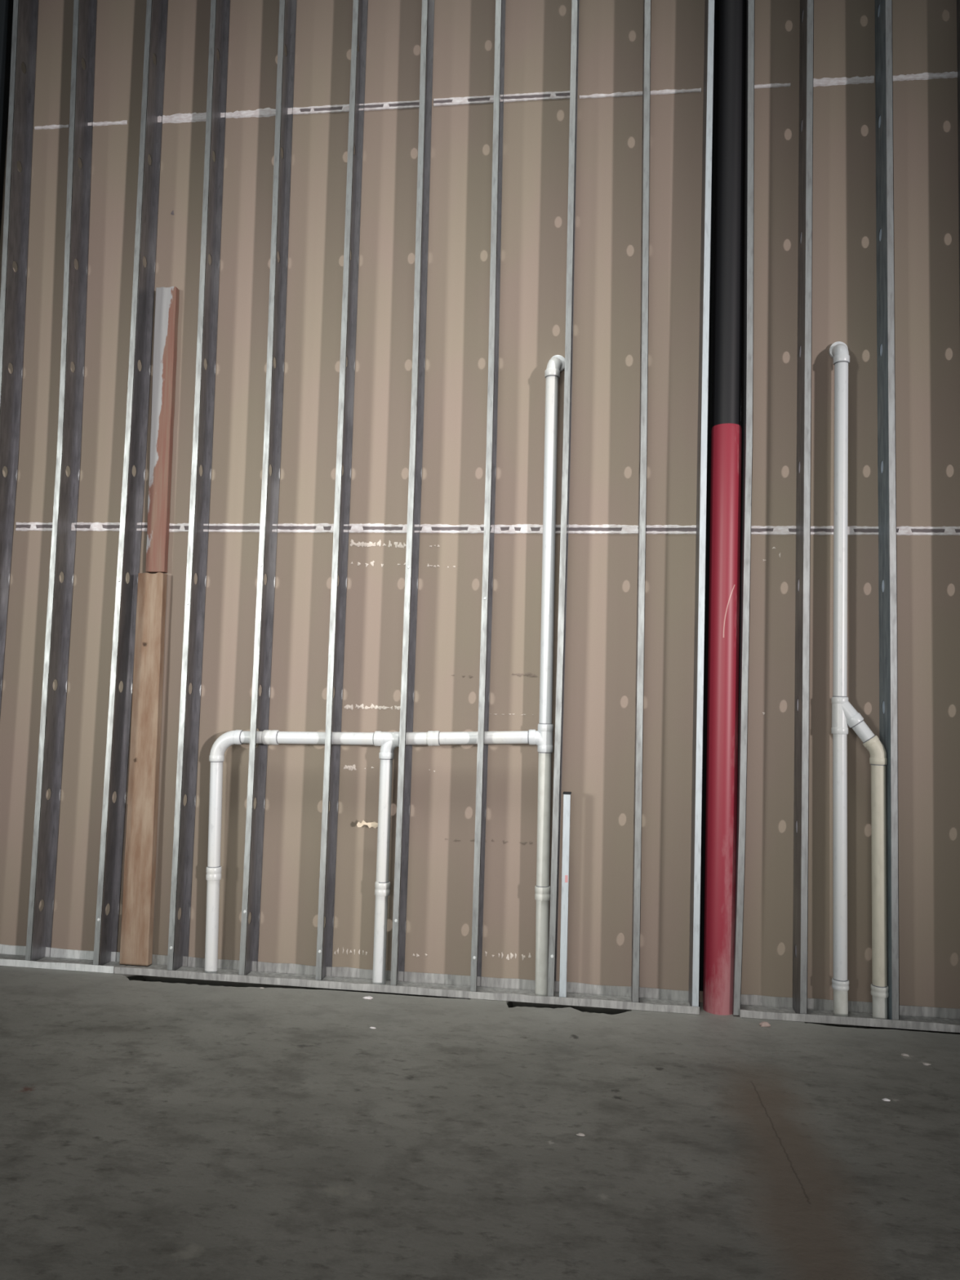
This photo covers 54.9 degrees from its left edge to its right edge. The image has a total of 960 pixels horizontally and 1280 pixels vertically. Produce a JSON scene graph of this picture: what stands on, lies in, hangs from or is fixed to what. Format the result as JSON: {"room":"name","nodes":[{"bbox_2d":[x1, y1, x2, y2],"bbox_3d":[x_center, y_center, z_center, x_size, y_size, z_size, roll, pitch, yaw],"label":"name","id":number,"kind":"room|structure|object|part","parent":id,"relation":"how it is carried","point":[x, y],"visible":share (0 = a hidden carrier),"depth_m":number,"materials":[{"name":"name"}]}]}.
{"room":"building under construction","nodes":[
{"label":"building under construction","id":0,"kind":"room"},
{"bbox_2d":[0,0,959,1019],"bbox_3d":[-0.052,-0.735,2.563,3.700,3.300,0.029,1,-4,8],"label":"wall","id":1,"kind":"structure","parent":0,"point":[598,735],"depth_m":2.52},
{"bbox_2d":[119,572,167,966],"bbox_3d":[-0.931,0.349,2.572,0.088,1.081,0.025,1,-4,8],"label":"board","id":2,"kind":"object","parent":1,"relation":"attached to","point":[140,845],"visible":1,"depth_m":2.56,"materials":[{"name":"brown wood"}]},
{"bbox_2d":[145,286,179,573],"bbox_3d":[-0.909,-0.604,2.642,0.070,0.827,0.021,1,-4,8],"label":"board","id":3,"kind":"object","parent":1,"relation":"attached to","point":[166,301],"visible":0.99,"depth_m":2.63,"materials":[{"name":"brown wood"}]},
{"bbox_2d":[356,820,377,828],"bbox_3d":[-0.300,0.491,2.469,0.060,0.020,0.004,1,-4,8],"label":"paper scrap","id":4,"kind":"object","parent":1,"relation":"attached to","point":[375,824],"visible":0.9,"depth_m":2.47,"materials":[{"name":"beige paper"}]},
{"bbox_2d":[204,355,564,995],"bbox_3d":[-0.259,0.060,2.491,0.941,1.690,0.075,1,-4,8],"label":"drain pipe","id":5,"kind":"object","parent":1,"relation":"attached to","point":[542,738],"visible":0.97,"depth_m":2.43,"materials":[{"name":"white plastic"}]},
{"bbox_2d":[699,0,741,991],"bbox_3d":[0.632,-0.589,2.448,0.113,2.970,0.004,1,-4,8],"label":"stud","id":6,"kind":"object","parent":1,"relation":"attached to","point":[716,16],"visible":0.08,"depth_m":2.44,"materials":[{"name":"silver"}]},
{"bbox_2d":[828,341,888,1019],"bbox_3d":[0.949,0.071,2.324,0.139,1.708,0.068,0,-4,20],"label":"drain pipe","id":7,"kind":"object","parent":1,"relation":"attached to","point":[844,714],"visible":1,"depth_m":2.29,"materials":[{"name":"plastic"}]},
{"bbox_2d":[0,965,959,1279],"bbox_3d":[-0.327,0.727,-0.466,9.500,0.040,6.350,1,-4,8],"label":"floor","id":8,"kind":"structure","parent":0,"point":[152,1127],"depth_m":1.59,"materials":[{"name":"concrete"}]},
{"bbox_2d":[0,944,128,973],"bbox_3d":[-1.453,0.865,2.570,0.981,0.029,0.099,1,-4,8],"label":"floor track","id":9,"kind":"object","parent":8,"relation":"on","point":[17,959],"visible":0.8,"depth_m":2.55,"materials":[{"name":"metal"}]},
{"bbox_2d":[0,0,13,229],"bbox_3d":[-1.510,-0.780,2.720,0.127,3.270,0.046,1,-4,8],"label":"post","id":10,"kind":"object","parent":9,"relation":"on","point":[6,6],"visible":1,"depth_m":2.77,"materials":[{"name":"black metal"}]},
{"bbox_2d":[0,0,39,715],"bbox_3d":[-1.375,-0.766,2.679,0.054,3.296,0.093,1,-4,8],"label":"stud","id":11,"kind":"object","parent":9,"relation":"on","point":[25,12],"visible":1,"depth_m":2.70,"materials":[{"name":"grey metal"}]},
{"bbox_2d":[25,0,97,960],"bbox_3d":[-1.186,-0.763,2.654,0.061,3.296,0.093,1,-4,8],"label":"stud","id":12,"kind":"object","parent":9,"relation":"on","point":[60,602],"visible":1,"depth_m":2.63,"materials":[{"name":"grey metal"}]},
{"bbox_3d":[-1.453,0.879,2.569,0.981,0.002,0.093,1,-4,8],"label":"plate","id":13,"kind":"part","parent":9,"relation":"part of","materials":[{"name":"metal"}]},
{"bbox_2d":[93,0,168,965],"bbox_3d":[-0.970,-0.758,2.624,0.026,3.296,0.095,1,-4,8],"label":"stud","id":14,"kind":"object","parent":9,"relation":"on","point":[110,864],"visible":0.99,"depth_m":2.61,"materials":[{"name":"grey metal"}]},
{"bbox_2d":[362,995,373,999],"bbox_3d":[-0.280,0.893,2.313,0.028,0.004,0.018,1,-4,8],"label":"chip","id":15,"kind":"object","parent":8,"relation":"on","point":[367,997],"visible":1,"depth_m":2.31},
{"bbox_2d":[114,954,699,1014],"bbox_3d":[-0.211,0.889,2.406,1.520,0.028,0.099,1,-4,8],"label":"floor track","id":16,"kind":"object","parent":8,"relation":"on","point":[418,983],"visible":0.88,"depth_m":2.40,"materials":[{"name":"metal"}]},
{"bbox_2d":[167,0,230,970],"bbox_3d":[-0.776,-0.755,2.599,0.034,3.296,0.095,1,-4,8],"label":"stud","id":17,"kind":"object","parent":16,"relation":"on","point":[211,221],"visible":1,"depth_m":2.58,"materials":[{"name":"grey metal"}]},
{"bbox_2d":[239,0,297,975],"bbox_3d":[-0.575,-0.751,2.572,0.033,3.296,0.095,1,-4,8],"label":"stud","id":18,"kind":"object","parent":16,"relation":"on","point":[264,611],"visible":0.98,"depth_m":2.55,"materials":[{"name":"grey metal"}]},
{"bbox_2d":[315,0,368,980],"bbox_3d":[-0.366,-0.747,2.545,0.021,3.296,0.095,1,-4,8],"label":"stud","id":19,"kind":"object","parent":16,"relation":"on","point":[360,7],"visible":1,"depth_m":2.53,"materials":[{"name":"grey metal"}]},
{"bbox_3d":[-0.212,0.902,2.405,1.520,0.002,0.093,1,-4,8],"label":"plate","id":20,"kind":"part","parent":16,"relation":"part of","materials":[{"name":"metal"}]},
{"bbox_2d":[390,0,434,985],"bbox_3d":[-0.172,-0.743,2.519,0.028,3.296,0.095,1,-4,8],"label":"stud","id":21,"kind":"object","parent":16,"relation":"on","point":[411,575],"visible":1,"depth_m":2.49,"materials":[{"name":"grey metal"}]},
{"bbox_2d":[470,0,505,991],"bbox_3d":[0.031,-0.740,2.493,0.030,3.296,0.095,1,-4,8],"label":"stud","id":22,"kind":"object","parent":16,"relation":"on","point":[500,31],"visible":1,"depth_m":2.46,"materials":[{"name":"grey metal"}]},
{"bbox_2d":[547,0,579,996],"bbox_3d":[0.232,-0.736,2.466,0.025,3.296,0.095,1,-4,8],"label":"stud","id":23,"kind":"object","parent":16,"relation":"on","point":[575,3],"visible":1,"depth_m":2.41,"materials":[{"name":"grey metal"}]},
{"bbox_2d":[559,791,571,997],"bbox_3d":[0.215,0.648,2.342,0.020,0.520,0.038,1,-4,8],"label":"steel offcut","id":24,"kind":"object","parent":16,"relation":"on","point":[566,795],"visible":0.95,"depth_m":2.33,"materials":[{"name":"silver metal"}]},
{"bbox_2d":[631,0,651,1002],"bbox_3d":[0.428,-0.732,2.441,0.032,3.296,0.093,1,-4,8],"label":"stud","id":25,"kind":"object","parent":16,"relation":"on","point":[646,3],"visible":1,"depth_m":2.38,"materials":[{"name":"grey metal"}]},
{"bbox_2d":[688,0,715,1006],"bbox_3d":[0.587,-0.729,2.420,0.031,3.296,0.093,1,-4,8],"label":"stud","id":26,"kind":"object","parent":16,"relation":"on","point":[709,11],"visible":1,"depth_m":2.36,"materials":[{"name":"silver metal"}]},
{"bbox_2d":[575,1133,584,1136],"bbox_3d":[0.175,0.859,1.608,0.016,0.002,0.010,1,-4,8],"label":"chip","id":27,"kind":"object","parent":8,"relation":"on","point":[579,1134],"visible":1,"depth_m":1.61,"materials":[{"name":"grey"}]},
{"bbox_2d":[702,0,746,1015],"bbox_3d":[0.643,-0.726,2.409,0.084,3.300,0.077,1,-4,8],"label":"column","id":28,"kind":"structure","parent":8,"relation":"on","point":[722,705],"depth_m":2.35,"materials":[{"name":"red metal"}]},
{"bbox_2d":[759,1021,770,1026],"bbox_3d":[0.674,0.909,2.189,0.022,0.009,0.020,4,-5,-32],"label":"chip","id":29,"kind":"object","parent":8,"relation":"on","point":[763,1024],"visible":1,"depth_m":2.19,"materials":[{"name":"white"}]},
{"bbox_2d":[739,994,959,1032],"bbox_3d":[1.183,0.915,2.223,1.100,0.029,0.099,1,-4,8],"label":"floor track","id":30,"kind":"object","parent":8,"relation":"on","point":[819,1011],"visible":0.88,"depth_m":2.27,"materials":[{"name":"metal"}]},
{"bbox_2d":[732,0,755,1015],"bbox_3d":[0.686,-0.727,2.407,0.035,3.296,0.093,1,-4,8],"label":"stud","id":31,"kind":"object","parent":30,"relation":"on","point":[747,358],"visible":0.84,"depth_m":2.35,"materials":[{"name":"silver metal"}]},
{"bbox_2d":[792,0,813,1013],"bbox_3d":[0.837,-0.724,2.387,0.025,3.296,0.093,1,-4,8],"label":"stud","id":32,"kind":"object","parent":30,"relation":"on","point":[802,697],"visible":1,"depth_m":2.34,"materials":[{"name":"silver metal"}]},
{"bbox_3d":[1.183,0.929,2.222,1.100,0.002,0.093,1,-4,8],"label":"plate","id":33,"kind":"part","parent":30,"relation":"part of","materials":[{"name":"metal"}]},
{"bbox_2d":[875,0,899,1020],"bbox_3d":[1.035,-0.720,2.361,0.031,3.296,0.093,1,-4,8],"label":"stud","id":34,"kind":"object","parent":30,"relation":"on","point":[886,371],"visible":0.89,"depth_m":2.32,"materials":[{"name":"silver metal"}]},
{"bbox_2d":[956,0,959,307],"bbox_3d":[1.238,-0.717,2.335,0.024,3.296,0.093,1,-4,8],"label":"stud","id":35,"kind":"object","parent":30,"relation":"on","point":[957,1],"visible":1,"depth_m":2.42,"materials":[{"name":"grey metal"}]}
]}

